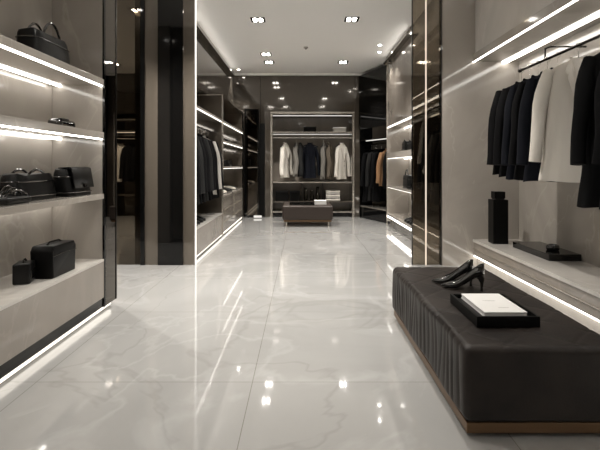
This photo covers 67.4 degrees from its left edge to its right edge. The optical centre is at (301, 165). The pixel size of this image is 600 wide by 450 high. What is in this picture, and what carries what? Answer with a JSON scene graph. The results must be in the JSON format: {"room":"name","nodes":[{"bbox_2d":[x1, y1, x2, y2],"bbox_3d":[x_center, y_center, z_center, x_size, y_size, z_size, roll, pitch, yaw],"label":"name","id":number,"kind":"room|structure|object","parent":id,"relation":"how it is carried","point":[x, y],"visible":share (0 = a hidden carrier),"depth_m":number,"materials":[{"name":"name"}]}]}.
{"room":"shop","nodes":[
{"label":"shop","id":0,"kind":"room"},
{"bbox_2d":[135,0,139,263],"bbox_3d":[-2.005,-0.490,8.060,0.090,3.380,5.080,0,0,0],"label":"wall","id":1,"kind":"structure","parent":0,"point":[137,2],"depth_m":5.52,"materials":[{"name":"brown metal"}]},
{"bbox_2d":[196,33,233,103],"bbox_3d":[-1.775,-1.695,8.060,0.350,0.970,5.080,0,0,0],"label":"wall","id":2,"kind":"structure","parent":0,"point":[212,77],"depth_m":7.87,"materials":[{"name":"brown paint"}]},
{"bbox_2d":[196,22,234,75],"bbox_3d":[-1.554,-2.045,7.825,0.090,0.050,4.550,0,0,0],"label":"cove","id":3,"kind":"object","parent":2,"relation":"attached to","point":[199,31],"visible":0.71,"depth_m":7.76,"materials":[{"name":"brown metal"}]},
{"bbox_2d":[117,73,385,216],"bbox_3d":[-1.200,-0.490,10.650,8.200,3.380,0.100,0,0,0],"label":"wall","id":4,"kind":"structure","parent":0,"point":[278,93],"depth_m":10.60,"materials":[{"name":"brown metal"}]},
{"bbox_2d":[259,123,264,216],"bbox_3d":[-0.932,0.095,10.531,0.125,2.190,0.078,0,0,0],"label":"door leaf","id":5,"kind":"structure","parent":4,"relation":"in","point":[261,125],"depth_m":10.53,"materials":[{"name":"black"}]},
{"bbox_2d":[234,73,364,75],"bbox_3d":[0.200,-2.155,10.580,3.600,0.050,0.040,0,0,0],"label":"trim","id":6,"kind":"structure","parent":4,"relation":"attached to","point":[236,74],"depth_m":10.56,"materials":[{"name":"white paint"}]},
{"bbox_2d":[117,0,431,72],"bbox_3d":[-1.200,-2.230,4.400,8.400,0.100,14.000,0,0,0],"label":"ceiling","id":7,"kind":"structure","parent":0,"point":[290,26],"depth_m":7.35,"materials":[{"name":"white paint"}]},
{"bbox_2d":[250,17,265,21],"bbox_3d":[-0.655,-2.173,6.700,0.210,0.014,0.210,0,0,0],"label":"recessed light","id":8,"kind":"object","parent":7,"relation":"in","point":[253,19],"visible":1,"depth_m":6.67,"materials":[{"name":"grey metal"}]},
{"bbox_2d":[0,214,599,449],"bbox_3d":[-1.200,1.250,4.400,8.400,0.100,14.000,0,0,0],"label":"floor","id":9,"kind":"structure","parent":0,"point":[278,336],"depth_m":2.72,"materials":[{"name":"stone"}]},
{"bbox_2d":[0,0,116,382],"bbox_3d":[-1.823,-0.492,0.691,0.454,3.335,6.382,0,0,0],"label":"shelving","id":10,"kind":"object","parent":9,"relation":"on","point":[36,87],"visible":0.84,"depth_m":3.40,"materials":[{"name":"stone"}]},
{"bbox_2d":[0,185,30,204],"bbox_3d":[-1.740,0.168,2.663,0.150,0.109,0.246,0,0,0],"label":"clutch bag","id":11,"kind":"object","parent":10,"relation":"on","point":[5,199],"visible":1,"depth_m":2.65,"materials":[{"name":"black leather"}]},
{"bbox_2d":[12,258,35,284],"bbox_3d":[-1.787,0.671,2.901,0.106,0.156,0.140,0,0,-17],"label":"bag","id":12,"kind":"object","parent":10,"relation":"on","point":[24,271],"visible":1,"depth_m":2.84,"materials":[{"name":"black leather"}]},
{"bbox_2d":[0,168,56,200],"bbox_3d":[-1.820,0.119,2.990,0.209,0.208,0.446,0,0,0],"label":"duffel bag","id":13,"kind":"object","parent":10,"relation":"on","point":[40,186],"visible":0.84,"depth_m":2.92,"materials":[{"name":"black leather"}]},
{"bbox_2d":[15,22,69,63],"bbox_3d":[-1.800,-0.850,3.140,0.212,0.298,0.468,0,0,0],"label":"handbag","id":14,"kind":"object","parent":10,"relation":"on","point":[34,38],"visible":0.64,"depth_m":3.03,"materials":[{"name":"black leather"}]},
{"bbox_2d":[30,239,75,278],"bbox_3d":[-1.722,0.631,3.130,0.156,0.235,0.300,0,0,0],"label":"bag","id":15,"kind":"object","parent":10,"relation":"on","point":[54,258],"visible":0.98,"depth_m":3.01,"materials":[{"name":"black leather"}]},
{"bbox_2d":[0,302,110,382],"bbox_3d":[-1.645,1.157,0.670,0.030,0.037,6.340,0,0,0],"label":"light","id":16,"kind":"object","parent":10,"relation":"attached to","point":[100,308],"depth_m":2.98,"materials":[{"name":"white plastic"}]},
{"bbox_2d":[48,118,75,126],"bbox_3d":[-1.758,-0.308,3.300,0.105,0.068,0.240,0,0,0],"label":"glasses case","id":17,"kind":"object","parent":10,"relation":"on","point":[59,121],"visible":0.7,"depth_m":3.21,"materials":[{"name":"black"}]},
{"bbox_2d":[52,167,93,196],"bbox_3d":[-1.746,0.115,3.410,0.217,0.216,0.347,0,0,0],"label":"satchel","id":18,"kind":"object","parent":10,"relation":"on","point":[68,181],"visible":0.93,"depth_m":3.28,"materials":[{"name":"black leather"}]},
{"bbox_2d":[117,116,134,213],"bbox_3d":[-4.000,-0.020,10.925,1.400,2.440,0.650,0,0,0],"label":"wardrobe","id":19,"kind":"object","parent":9,"relation":"on","point":[125,124],"visible":0.06,"depth_m":11.22,"materials":[{"name":"brown wood"}]},
{"bbox_3d":[-4.400,-0.553,10.900,0.411,0.257,0.024,0,0,-17],"label":"clothes hanger","id":20,"kind":"object","parent":19,"relation":"hanging from","visible":0},
{"bbox_2d":[117,144,124,181],"bbox_3d":[-4.394,-0.082,10.882,0.631,0.925,0.210,0,0,-17],"label":"suit jacket","id":21,"kind":"object","parent":20,"relation":"hanging from","point":[119,146],"visible":0.24,"depth_m":10.82,"materials":[{"name":"beige fabric"}]},
{"label":"clothes hanger","id":22,"kind":"object","parent":19,"relation":"hanging from","visible":0},
{"bbox_2d":[119,144,134,181],"bbox_3d":[-4.116,-0.082,10.894,0.628,0.925,0.215,0,0,-34],"label":"suit jacket","id":23,"kind":"object","parent":22,"relation":"hanging from","point":[125,157],"visible":0.59,"depth_m":10.77,"materials":[{"name":"black fabric"}]},
{"bbox_2d":[140,0,195,264],"bbox_3d":[-1.621,-0.487,5.470,0.669,3.375,0.060,0,0,0],"label":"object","id":24,"kind":"object","parent":9,"relation":"on","point":[167,27],"visible":1,"depth_m":5.44,"materials":[{"name":"black glass"}]},
{"bbox_2d":[196,94,222,256],"bbox_3d":[-1.630,-0.020,6.511,0.640,2.380,1.982,0,0,0],"label":"wardrobe","id":25,"kind":"object","parent":9,"relation":"on","point":[209,107],"visible":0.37,"depth_m":7.47,"materials":[{"name":"wood"}]},
{"bbox_2d":[196,236,220,256],"bbox_3d":[-1.360,1.157,6.510,0.020,0.025,1.980,0,0,0],"label":"light","id":26,"kind":"object","parent":25,"relation":"attached to","point":[217,237],"depth_m":6.37,"materials":[{"name":"white plastic"}]},
{"bbox_2d":[196,105,221,121],"bbox_3d":[-1.625,-0.750,6.510,0.610,0.030,1.920,0,0,0],"label":"shelf","id":27,"kind":"object","parent":25,"relation":"attached to","point":[202,115],"depth_m":6.78,"materials":[{"name":"beige stone"}]},
{"bbox_2d":[196,213,221,229],"bbox_3d":[-1.625,0.790,6.510,0.610,0.020,1.920,0,0,0],"label":"shelf","id":28,"kind":"object","parent":25,"relation":"attached to","point":[210,217],"depth_m":6.82,"materials":[{"name":"wood"}]},
{"bbox_3d":[-1.600,-0.493,5.780,0.411,0.258,0.024,0,0,0],"label":"clothes hanger","id":29,"kind":"object","parent":25,"relation":"hanging from","visible":0},
{"bbox_2d":[196,142,201,194],"bbox_3d":[-1.600,0.018,5.772,0.644,1.005,0.199,0,0,0],"label":"coat","id":30,"kind":"object","parent":29,"relation":"hanging from","point":[198,177],"visible":0.09,"depth_m":5.70,"materials":[{"name":"black fabric"}]},
{"label":"clothes hanger","id":31,"kind":"object","parent":25,"relation":"hanging from","visible":0},
{"bbox_2d":[196,137,204,204],"bbox_3d":[-1.599,0.018,5.968,0.644,1.005,0.201,0,0,-3],"label":"coat","id":32,"kind":"object","parent":31,"relation":"hanging from","point":[197,139],"visible":0.11,"depth_m":5.92,"materials":[{"name":"black fabric"}]},
{"label":"clothes hanger","id":33,"kind":"object","parent":25,"relation":"hanging from","visible":0},
{"bbox_2d":[198,137,207,203],"bbox_3d":[-1.601,0.018,6.165,0.646,1.005,0.204,0,0,3],"label":"coat","id":34,"kind":"object","parent":33,"relation":"hanging from","point":[199,138],"visible":0.13,"depth_m":6.11,"materials":[{"name":"black fabric"}]},
{"bbox_3d":[-1.600,-0.493,6.380,0.411,0.258,0.024,0,0,0],"label":"clothes hanger","id":35,"kind":"object","parent":25,"relation":"hanging from","visible":0},
{"bbox_2d":[196,135,210,202],"bbox_3d":[-1.600,0.018,6.361,0.647,1.005,0.204,0,0,0],"label":"coat","id":36,"kind":"object","parent":35,"relation":"hanging from","point":[202,139],"visible":0.08,"depth_m":6.31,"materials":[{"name":"black fabric"}]},
{"label":"clothes hanger","id":37,"kind":"object","parent":25,"relation":"hanging from","visible":0},
{"bbox_2d":[196,133,213,200],"bbox_3d":[-1.599,0.018,6.565,0.647,1.005,0.209,0,0,-3],"label":"coat","id":38,"kind":"object","parent":37,"relation":"hanging from","point":[206,140],"visible":0.09,"depth_m":6.52,"materials":[{"name":"black fabric"}]},
{"label":"clothes hanger","id":39,"kind":"object","parent":25,"relation":"hanging from","visible":0},
{"bbox_2d":[197,134,215,199],"bbox_3d":[-1.601,0.018,6.765,0.647,1.005,0.217,0,0,3],"label":"coat","id":40,"kind":"object","parent":39,"relation":"hanging from","point":[209,142],"visible":0.12,"depth_m":6.71,"materials":[{"name":"black fabric"}]},
{"label":"clothes hanger","id":41,"kind":"object","parent":25,"relation":"hanging from","visible":0},
{"bbox_2d":[200,135,218,199],"bbox_3d":[-1.600,0.018,6.959,0.645,1.005,0.214,0,0,0],"label":"coat","id":42,"kind":"object","parent":41,"relation":"hanging from","point":[212,144],"visible":0.09,"depth_m":6.90,"materials":[{"name":"black fabric"}]},
{"bbox_3d":[-1.600,-0.493,7.170,0.411,0.258,0.024,0,0,-3],"label":"clothes hanger","id":43,"kind":"object","parent":25,"relation":"hanging from","visible":0},
{"bbox_2d":[203,136,221,194],"bbox_3d":[-1.600,-0.011,7.168,0.662,0.945,0.257,0,0,-3],"label":"coat","id":44,"kind":"object","parent":43,"relation":"hanging from","point":[214,142],"visible":0.13,"depth_m":7.12,"materials":[{"name":"grey fabric"}]},
{"bbox_3d":[-1.600,-0.493,7.360,0.411,0.258,0.024,0,0,0],"label":"clothes hanger","id":45,"kind":"object","parent":25,"relation":"hanging from","visible":0},
{"bbox_2d":[206,136,223,197],"bbox_3d":[-1.600,0.018,7.355,0.654,1.005,0.195,0,0,0],"label":"coat","id":46,"kind":"object","parent":45,"relation":"hanging from","point":[214,195],"visible":0.07,"depth_m":7.31,"materials":[{"name":"black fabric"}]},
{"bbox_2d":[221,95,242,235],"bbox_3d":[-1.631,-0.015,8.806,0.638,2.370,2.592,0,0,0],"label":"tall cabinet","id":47,"kind":"object","parent":9,"relation":"on","point":[232,115],"visible":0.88,"depth_m":9.98,"materials":[{"name":"wood"}]},
{"bbox_2d":[221,217,241,235],"bbox_3d":[-1.360,1.157,8.805,0.020,0.025,2.590,0,0,0],"label":"light","id":48,"kind":"object","parent":47,"relation":"attached to","point":[238,219],"depth_m":8.60,"materials":[{"name":"white plastic"}]},
{"bbox_2d":[223,188,242,196],"bbox_3d":[-1.625,0.505,8.790,0.610,0.030,2.560,0,0,0],"label":"countertop","id":49,"kind":"structure","parent":47,"relation":"on","point":[238,189],"depth_m":8.65,"materials":[{"name":"stone"}]},
{"bbox_2d":[244,109,258,217],"bbox_3d":[-1.170,-0.065,10.500,0.340,2.530,0.040,0,0,0],"label":"mirror","id":50,"kind":"object","parent":9,"relation":"on","point":[251,116],"visible":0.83,"depth_m":10.50,"materials":[{"name":"black mirror"}]},
{"bbox_2d":[246,111,256,214],"bbox_3d":[-1.170,-0.070,10.506,0.260,2.440,0.012,0,0,0],"label":"mirror glass","id":51,"kind":"object","parent":50,"relation":"attached to","point":[251,116],"depth_m":10.50,"materials":[{"name":"grey"}]},
{"bbox_2d":[282,202,332,225],"bbox_3d":[0.110,0.995,9.420,1.000,0.410,1.100,0,0,0],"label":"leather bench","id":52,"kind":"object","parent":9,"relation":"on","point":[290,213],"visible":0.88,"depth_m":8.87,"materials":[{"name":"grey leather"}]},
{"bbox_2d":[271,112,353,216],"bbox_3d":[0.245,-0.037,10.912,1.970,2.475,0.675,0,0,0],"label":"wardrobe","id":53,"kind":"object","parent":9,"relation":"on","point":[289,125],"visible":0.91,"depth_m":11.22,"materials":[{"name":"grey wood"}]},
{"bbox_2d":[275,191,288,200],"bbox_3d":[-0.480,0.719,10.900,0.308,0.230,0.288,0,0,0],"label":"storage box","id":54,"kind":"object","parent":53,"relation":"on","point":[280,195],"visible":0.99,"depth_m":10.76,"materials":[{"name":"black"}]},
{"bbox_2d":[290,191,299,200],"bbox_3d":[-0.170,0.719,10.900,0.248,0.230,0.288,0,0,0],"label":"storage box","id":55,"kind":"object","parent":53,"relation":"on","point":[294,195],"visible":1,"depth_m":10.76,"materials":[{"name":"black"}]},
{"bbox_2d":[273,199,351,201],"bbox_3d":[0.245,0.848,10.920,1.870,0.025,0.600,0,0,0],"label":"shelf","id":56,"kind":"object","parent":53,"relation":"attached to","point":[274,200],"depth_m":10.62,"materials":[{"name":"wood"}]},
{"bbox_2d":[273,181,351,182],"bbox_3d":[0.245,0.388,10.920,1.870,0.025,0.600,0,0,0],"label":"shelf","id":57,"kind":"object","parent":53,"relation":"attached to","point":[273,181],"depth_m":10.67,"materials":[{"name":"grey wood"}]},
{"bbox_2d":[273,132,351,133],"bbox_3d":[0.245,-0.797,10.920,1.870,0.025,0.600,0,0,0],"label":"shelf","id":58,"kind":"object","parent":53,"relation":"attached to","point":[273,132],"depth_m":10.67,"materials":[{"name":"silver metal"}]},
{"bbox_2d":[273,209,351,212],"bbox_3d":[0.245,1.087,10.920,1.870,0.025,0.600,0,0,0],"label":"shelf","id":59,"kind":"object","parent":53,"relation":"attached to","point":[274,210],"depth_m":10.68,"materials":[{"name":"wood"}]},
{"label":"clothes hanger","id":60,"kind":"object","parent":53,"relation":"hanging from","visible":0},
{"bbox_2d":[279,142,292,177],"bbox_3d":[-0.389,-0.141,10.840,0.184,0.845,0.532,0,0,27],"label":"suit jacket","id":61,"kind":"object","parent":60,"relation":"hanging from","point":[285,165],"visible":0.99,"depth_m":10.77,"materials":[{"name":"beige fabric"}]},
{"label":"clothes hanger","id":62,"kind":"object","parent":53,"relation":"hanging from","visible":0},
{"bbox_2d":[293,143,298,176],"bbox_3d":[-0.123,-0.151,10.846,0.186,0.825,0.527,0,0,13],"label":"suit jacket","id":63,"kind":"object","parent":62,"relation":"hanging from","point":[295,149],"visible":0.75,"depth_m":10.64,"materials":[{"name":"grey fabric"}]},
{"bbox_3d":[-0.040,-0.573,10.850,0.024,0.257,0.411,0,0,7],"label":"clothes hanger","id":64,"kind":"object","parent":53,"relation":"hanging from","visible":0},
{"bbox_2d":[298,142,303,176],"bbox_3d":[-0.021,-0.151,10.848,0.184,0.825,0.519,0,0,7],"label":"suit jacket","id":65,"kind":"object","parent":64,"relation":"hanging from","point":[300,149],"visible":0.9,"depth_m":10.65,"materials":[{"name":"black fabric"}]},
{"label":"clothes hanger","id":66,"kind":"object","parent":53,"relation":"hanging from","visible":0},
{"bbox_2d":[303,143,320,178],"bbox_3d":[0.192,-0.132,10.837,0.528,0.865,0.187,0,0,-7],"label":"suit jacket","id":67,"kind":"object","parent":66,"relation":"hanging from","point":[310,151],"visible":0.93,"depth_m":10.80,"materials":[{"name":"black fabric"}]},
{"bbox_3d":[0.520,-0.573,10.850,0.024,0.257,0.411,0,0,16],"label":"clothes hanger","id":68,"kind":"object","parent":53,"relation":"hanging from","visible":0},
{"bbox_2d":[320,142,326,178],"bbox_3d":[0.535,-0.121,10.846,0.186,0.885,0.526,0,0,16],"label":"suit jacket","id":69,"kind":"object","parent":68,"relation":"hanging from","point":[323,148],"visible":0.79,"depth_m":10.64,"materials":[{"name":"grey fabric"}]},
{"label":"clothes hanger","id":70,"kind":"object","parent":53,"relation":"hanging from","visible":0},
{"bbox_2d":[325,142,333,178],"bbox_3d":[0.651,-0.121,10.848,0.187,0.885,0.528,0,0,13],"label":"suit jacket","id":71,"kind":"object","parent":70,"relation":"hanging from","point":[329,170],"visible":0.98,"depth_m":10.69,"materials":[{"name":"brown fabric"}]},
{"label":"clothes hanger","id":72,"kind":"object","parent":53,"relation":"hanging from","visible":0},
{"bbox_2d":[334,143,350,178],"bbox_3d":[0.957,-0.122,10.841,0.526,0.885,0.185,0,0,-43],"label":"suit jacket","id":73,"kind":"object","parent":72,"relation":"hanging from","point":[342,158],"visible":1,"depth_m":10.78,"materials":[{"name":"beige fabric"}]},
{"bbox_2d":[359,65,389,223],"bbox_3d":[1.862,-0.450,9.912,0.600,3.300,1.468,0,0,-20],"label":"wardrobe","id":74,"kind":"object","parent":9,"relation":"on","point":[372,84],"visible":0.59,"depth_m":10.00,"materials":[{"name":"black"}]},
{"bbox_2d":[360,137,385,140],"bbox_3d":[1.829,-0.590,9.887,0.480,0.020,1.443,0,0,-20],"label":"shelf","id":75,"kind":"object","parent":74,"relation":"attached to","point":[361,139],"depth_m":10.15,"materials":[{"name":"grey metal"}]},
{"bbox_2d":[360,205,385,210],"bbox_3d":[1.829,0.930,9.887,0.480,0.020,1.443,0,0,-20],"label":"shelf","id":76,"kind":"object","parent":74,"relation":"attached to","point":[367,207],"depth_m":10.13,"materials":[{"name":"grey wood"}]},
{"label":"clothes hanger","id":77,"kind":"object","parent":74,"relation":"hanging from","visible":0},
{"bbox_2d":[360,149,373,201],"bbox_3d":[1.619,0.229,10.466,0.628,1.225,0.194,0,0,-20],"label":"coat","id":78,"kind":"object","parent":77,"relation":"hanging from","point":[364,157],"visible":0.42,"depth_m":10.36,"materials":[{"name":"black fabric"}]},
{"label":"clothes hanger","id":79,"kind":"object","parent":74,"relation":"hanging from","visible":0},
{"bbox_2d":[365,149,378,200],"bbox_3d":[1.702,0.203,10.237,0.632,1.175,0.190,0,0,-20],"label":"coat","id":80,"kind":"object","parent":79,"relation":"hanging from","point":[370,155],"visible":0.4,"depth_m":10.12,"materials":[{"name":"black fabric"}]},
{"label":"clothes hanger","id":81,"kind":"object","parent":74,"relation":"hanging from","visible":0},
{"bbox_2d":[370,149,385,201],"bbox_3d":[1.780,0.203,10.021,0.629,1.175,0.206,0,0,-20],"label":"coat","id":82,"kind":"object","parent":81,"relation":"hanging from","point":[379,193],"visible":0.5,"depth_m":9.92,"materials":[{"name":"black fabric"}]},
{"label":"clothes hanger","id":83,"kind":"object","parent":74,"relation":"hanging from","visible":0},
{"bbox_2d":[376,148,385,185],"bbox_3d":[1.871,0.029,9.771,0.630,0.825,0.190,0,0,-20],"label":"suit jacket","id":84,"kind":"object","parent":83,"relation":"hanging from","point":[379,171],"visible":0.35,"depth_m":9.64,"materials":[{"name":"brown fabric"}]},
{"bbox_3d":[1.949,-0.393,9.554,0.411,0.258,0.024,0,0,-20],"label":"clothes hanger","id":85,"kind":"object","parent":74,"relation":"hanging from","visible":0},
{"bbox_2d":[382,152,385,188],"bbox_3d":[1.954,0.053,9.540,0.629,0.875,0.213,0,0,-20],"label":"suit jacket","id":86,"kind":"object","parent":85,"relation":"hanging from","point":[384,159],"visible":0.15,"depth_m":9.39,"materials":[{"name":"black fabric"}]},
{"bbox_2d":[386,26,410,239],"bbox_3d":[1.915,-0.485,7.945,0.470,3.370,2.130,0,0,0],"label":"shelving","id":87,"kind":"object","parent":9,"relation":"on","point":[398,70],"visible":0.46,"depth_m":8.64,"materials":[{"name":"stone"}]},
{"bbox_2d":[383,33,410,64],"bbox_3d":[1.654,-2.045,7.940,0.090,0.050,2.040,0,0,0],"label":"cove","id":88,"kind":"object","parent":87,"relation":"attached to","point":[406,36],"visible":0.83,"depth_m":7.74,"materials":[{"name":"brown metal"}]},
{"bbox_2d":[403,169,410,188],"bbox_3d":[1.860,0.215,7.750,0.215,0.328,0.450,0,0,0],"label":"handbag","id":89,"kind":"object","parent":87,"relation":"on","point":[406,178],"visible":0.52,"depth_m":7.62,"materials":[{"name":"black leather"}]},
{"bbox_2d":[413,0,438,261],"bbox_3d":[2.015,-0.485,6.185,0.630,3.370,1.370,0,0,0],"label":"wardrobe","id":90,"kind":"object","parent":9,"relation":"on","point":[433,7],"visible":0.36,"depth_m":6.51,"materials":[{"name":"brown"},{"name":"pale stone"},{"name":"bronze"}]},
{"bbox_2d":[414,103,438,116],"bbox_3d":[2.000,-0.767,6.165,0.600,0.035,1.330,0,0,0],"label":"shelf","id":91,"kind":"object","parent":90,"relation":"attached to","point":[432,109],"depth_m":6.31,"materials":[{"name":"brown metal"}]},
{"bbox_2d":[414,219,438,232],"bbox_3d":[2.000,0.820,6.165,0.600,0.040,1.330,0,0,0],"label":"shelf","id":92,"kind":"object","parent":90,"relation":"attached to","point":[432,224],"depth_m":6.30,"materials":[{"name":"brown glass"}]},
{"bbox_3d":[2.000,-0.523,5.750,0.411,0.257,0.024,0,0,0],"label":"clothes hanger","id":93,"kind":"object","parent":90,"relation":"hanging from","visible":0},
{"bbox_2d":[434,142,438,191],"bbox_3d":[2.000,-0.002,5.738,0.662,1.025,0.194,0,0,0],"label":"coat","id":94,"kind":"object","parent":93,"relation":"hanging from","point":[436,184],"visible":0.08,"depth_m":5.68,"materials":[{"name":"black fabric"}]},
{"label":"clothes hanger","id":95,"kind":"object","parent":90,"relation":"hanging from","visible":0},
{"bbox_2d":[429,134,438,204],"bbox_3d":[2.000,-0.002,5.969,0.660,1.025,0.213,0,0,-2],"label":"coat","id":96,"kind":"object","parent":95,"relation":"hanging from","point":[436,139],"visible":0.12,"depth_m":5.91,"materials":[{"name":"black fabric"}]},
{"label":"clothes hanger","id":97,"kind":"object","parent":90,"relation":"hanging from","visible":0},
{"bbox_2d":[424,133,438,202],"bbox_3d":[2.001,-0.002,6.202,0.662,1.025,0.190,0,0,-3],"label":"coat","id":98,"kind":"object","parent":97,"relation":"hanging from","point":[432,194],"visible":0.08,"depth_m":6.13,"materials":[{"name":"black fabric"}]},
{"label":"clothes hanger","id":99,"kind":"object","parent":90,"relation":"hanging from","visible":0},
{"bbox_2d":[420,130,438,201],"bbox_3d":[2.000,-0.002,6.438,0.658,1.025,0.196,0,0,-5],"label":"coat","id":100,"kind":"object","parent":99,"relation":"hanging from","point":[422,183],"visible":0.2,"depth_m":6.36,"materials":[{"name":"black fabric"}]},
{"label":"clothes hanger","id":101,"kind":"object","parent":90,"relation":"hanging from","visible":0},
{"bbox_2d":[416,131,437,200],"bbox_3d":[2.002,-0.002,6.647,0.660,1.025,0.212,0,0,-7],"label":"coat","id":102,"kind":"object","parent":101,"relation":"hanging from","point":[434,132],"visible":0.2,"depth_m":6.58,"materials":[{"name":"black fabric"}]},
{"bbox_2d":[411,0,441,264],"bbox_3d":[1.512,-0.487,5.465,0.355,3.375,0.050,0,0,0],"label":"glass screen","id":103,"kind":"object","parent":9,"relation":"on","point":[440,1],"visible":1,"depth_m":5.46,"materials":[{"name":"black"}]},
{"bbox_2d":[392,267,599,432],"bbox_3d":[1.072,0.996,2.768,0.724,0.408,1.604,0,0,0],"label":"leather bench","id":104,"kind":"object","parent":9,"relation":"on","point":[545,378],"visible":0.78,"depth_m":1.98,"materials":[{"name":"black leather"}]},
{"bbox_2d":[432,259,472,285],"bbox_3d":[1.010,0.701,3.025,0.271,0.181,0.094,0,0,25],"label":"heels","id":105,"kind":"object","parent":104,"relation":"on","point":[467,266],"visible":0.88,"depth_m":2.98,"materials":[{"name":"black"}]},
{"bbox_2d":[441,263,484,291],"bbox_3d":[1.035,0.701,2.905,0.271,0.181,0.094,0,0,30],"label":"heels","id":106,"kind":"object","parent":104,"relation":"on","point":[477,272],"visible":1,"depth_m":2.85,"materials":[{"name":"black"}]},
{"bbox_2d":[450,294,539,326],"bbox_3d":[1.015,0.766,2.410,0.310,0.052,0.400,0,0,0],"label":"display tray","id":107,"kind":"object","parent":104,"relation":"on","point":[532,319],"visible":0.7,"depth_m":2.21,"materials":[{"name":"black"}]},
{"bbox_2d":[461,294,526,315],"bbox_3d":[1.022,0.746,2.420,0.216,0.027,0.330,0,0,0],"label":"book","id":108,"kind":"object","parent":107,"relation":"on","point":[484,304],"visible":0.84,"depth_m":2.36,"materials":[{"name":"white paper"}]},
{"bbox_2d":[442,0,599,334],"bbox_3d":[2.165,-0.485,1.480,0.950,3.370,7.960,0,0,0],"label":"wall","id":109,"kind":"structure","parent":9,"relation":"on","point":[485,43],"depth_m":5.05,"materials":[{"name":"paint"}]},
{"bbox_2d":[488,191,507,243],"bbox_3d":[2.240,0.585,5.140,0.170,0.590,0.150,0,0,0],"label":"bottle vase","id":110,"kind":"object","parent":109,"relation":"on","point":[498,205],"visible":1,"depth_m":5.07,"materials":[{"name":"black ceramic"}]},
{"bbox_2d":[474,256,599,321],"bbox_3d":[2.081,1.076,1.450,0.038,0.012,7.900,0,0,0],"label":"light","id":111,"kind":"object","parent":109,"relation":"attached to","point":[521,279],"depth_m":3.91,"materials":[{"name":"white plastic"}]},
{"bbox_2d":[513,241,580,260],"bbox_3d":[2.435,0.849,4.520,0.300,0.062,0.720,0,0,0],"label":"display tray","id":112,"kind":"object","parent":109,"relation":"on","point":[537,248],"visible":0.98,"depth_m":4.33,"materials":[{"name":"black wood"}]},
{"bbox_2d":[546,244,559,250],"bbox_3d":[2.440,0.791,4.380,0.122,0.055,0.122,0,0,0],"label":"bowl","id":113,"kind":"object","parent":112,"relation":"on","point":[552,247],"visible":1,"depth_m":4.34,"materials":[{"name":"black"}]},
{"bbox_2d":[518,34,599,72],"bbox_3d":[2.397,-1.024,1.050,0.395,0.149,7.080,0,0,0],"label":"rail","id":114,"kind":"object","parent":109,"relation":"attached to","point":[578,45],"visible":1,"depth_m":4.03,"materials":[{"name":"grey metal"}]},
{"label":"clothes hanger","id":115,"kind":"object","parent":114,"relation":"hanging from","visible":0},
{"bbox_2d":[570,52,599,207],"bbox_3d":[2.220,-0.281,3.109,0.724,1.145,0.219,0,0,7],"label":"coat","id":116,"kind":"object","parent":115,"relation":"hanging from","point":[583,120],"visible":0.94,"depth_m":3.08,"materials":[{"name":"black fabric"}]},
{"bbox_3d":[2.220,-0.863,2.890,0.411,0.258,0.024,0,0,6],"label":"clothes hanger","id":117,"kind":"object","parent":114,"relation":"hanging from","visible":0},
{"bbox_2d":[591,71,599,209],"bbox_3d":[2.219,-0.281,2.876,0.709,1.145,0.182,0,0,6],"label":"coat","id":118,"kind":"object","parent":117,"relation":"hanging from","point":[596,152],"visible":1,"depth_m":2.87,"materials":[{"name":"black fabric"}]},
{"bbox_3d":[2.220,-0.863,4.550,0.411,0.258,0.024,0,0,5],"label":"clothes hanger","id":119,"kind":"object","parent":114,"relation":"hanging from","visible":0},
{"bbox_2d":[487,81,518,174],"bbox_3d":[2.218,-0.382,4.530,0.715,0.945,0.178,0,0,5],"label":"suit jacket","id":120,"kind":"object","parent":119,"relation":"hanging from","point":[491,125],"visible":0.16,"depth_m":4.51,"materials":[{"name":"black fabric"}]},
{"label":"clothes hanger","id":121,"kind":"object","parent":114,"relation":"hanging from","visible":0},
{"bbox_2d":[493,78,526,176],"bbox_3d":[2.217,-0.371,4.370,0.714,0.965,0.194,0,0,8],"label":"suit jacket","id":122,"kind":"object","parent":121,"relation":"hanging from","point":[499,119],"visible":0.21,"depth_m":4.36,"materials":[{"name":"black fabric"}]},
{"bbox_3d":[2.220,-0.863,4.230,0.411,0.258,0.024,0,0,5],"label":"clothes hanger","id":123,"kind":"object","parent":114,"relation":"hanging from","visible":0},
{"bbox_2d":[501,75,535,179],"bbox_3d":[2.219,-0.361,4.214,0.708,0.985,0.195,0,0,5],"label":"suit jacket","id":124,"kind":"object","parent":123,"relation":"hanging from","point":[508,105],"visible":0.22,"depth_m":4.19,"materials":[{"name":"black fabric"}]},
{"label":"clothes hanger","id":125,"kind":"object","parent":114,"relation":"hanging from","visible":0},
{"bbox_2d":[508,71,542,180],"bbox_3d":[2.218,-0.361,4.053,0.708,0.985,0.189,0,0,7],"label":"suit jacket","id":126,"kind":"object","parent":125,"relation":"hanging from","point":[519,169],"visible":0.15,"depth_m":4.04,"materials":[{"name":"black fabric"}]},
{"bbox_3d":[2.220,-0.863,3.910,0.411,0.258,0.024,0,0,6],"label":"clothes hanger","id":127,"kind":"object","parent":114,"relation":"hanging from","visible":0},
{"bbox_2d":[516,67,554,181],"bbox_3d":[2.218,-0.356,3.893,0.715,0.995,0.172,0,0,6],"label":"suit jacket","id":128,"kind":"object","parent":127,"relation":"hanging from","point":[532,169],"visible":0.27,"depth_m":3.88,"materials":[{"name":"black cloth"}]},
{"bbox_3d":[2.220,-0.863,3.610,0.411,0.258,0.024,0,0,24],"label":"clothes hanger","id":129,"kind":"object","parent":114,"relation":"hanging from","visible":0},
{"bbox_2d":[529,55,587,182],"bbox_3d":[2.215,-0.374,3.600,0.725,1.010,0.224,0,0,24],"label":"coat","id":130,"kind":"object","parent":129,"relation":"hanging from","point":[553,101],"visible":0.74,"depth_m":3.62,"materials":[{"name":"beige fabric"}]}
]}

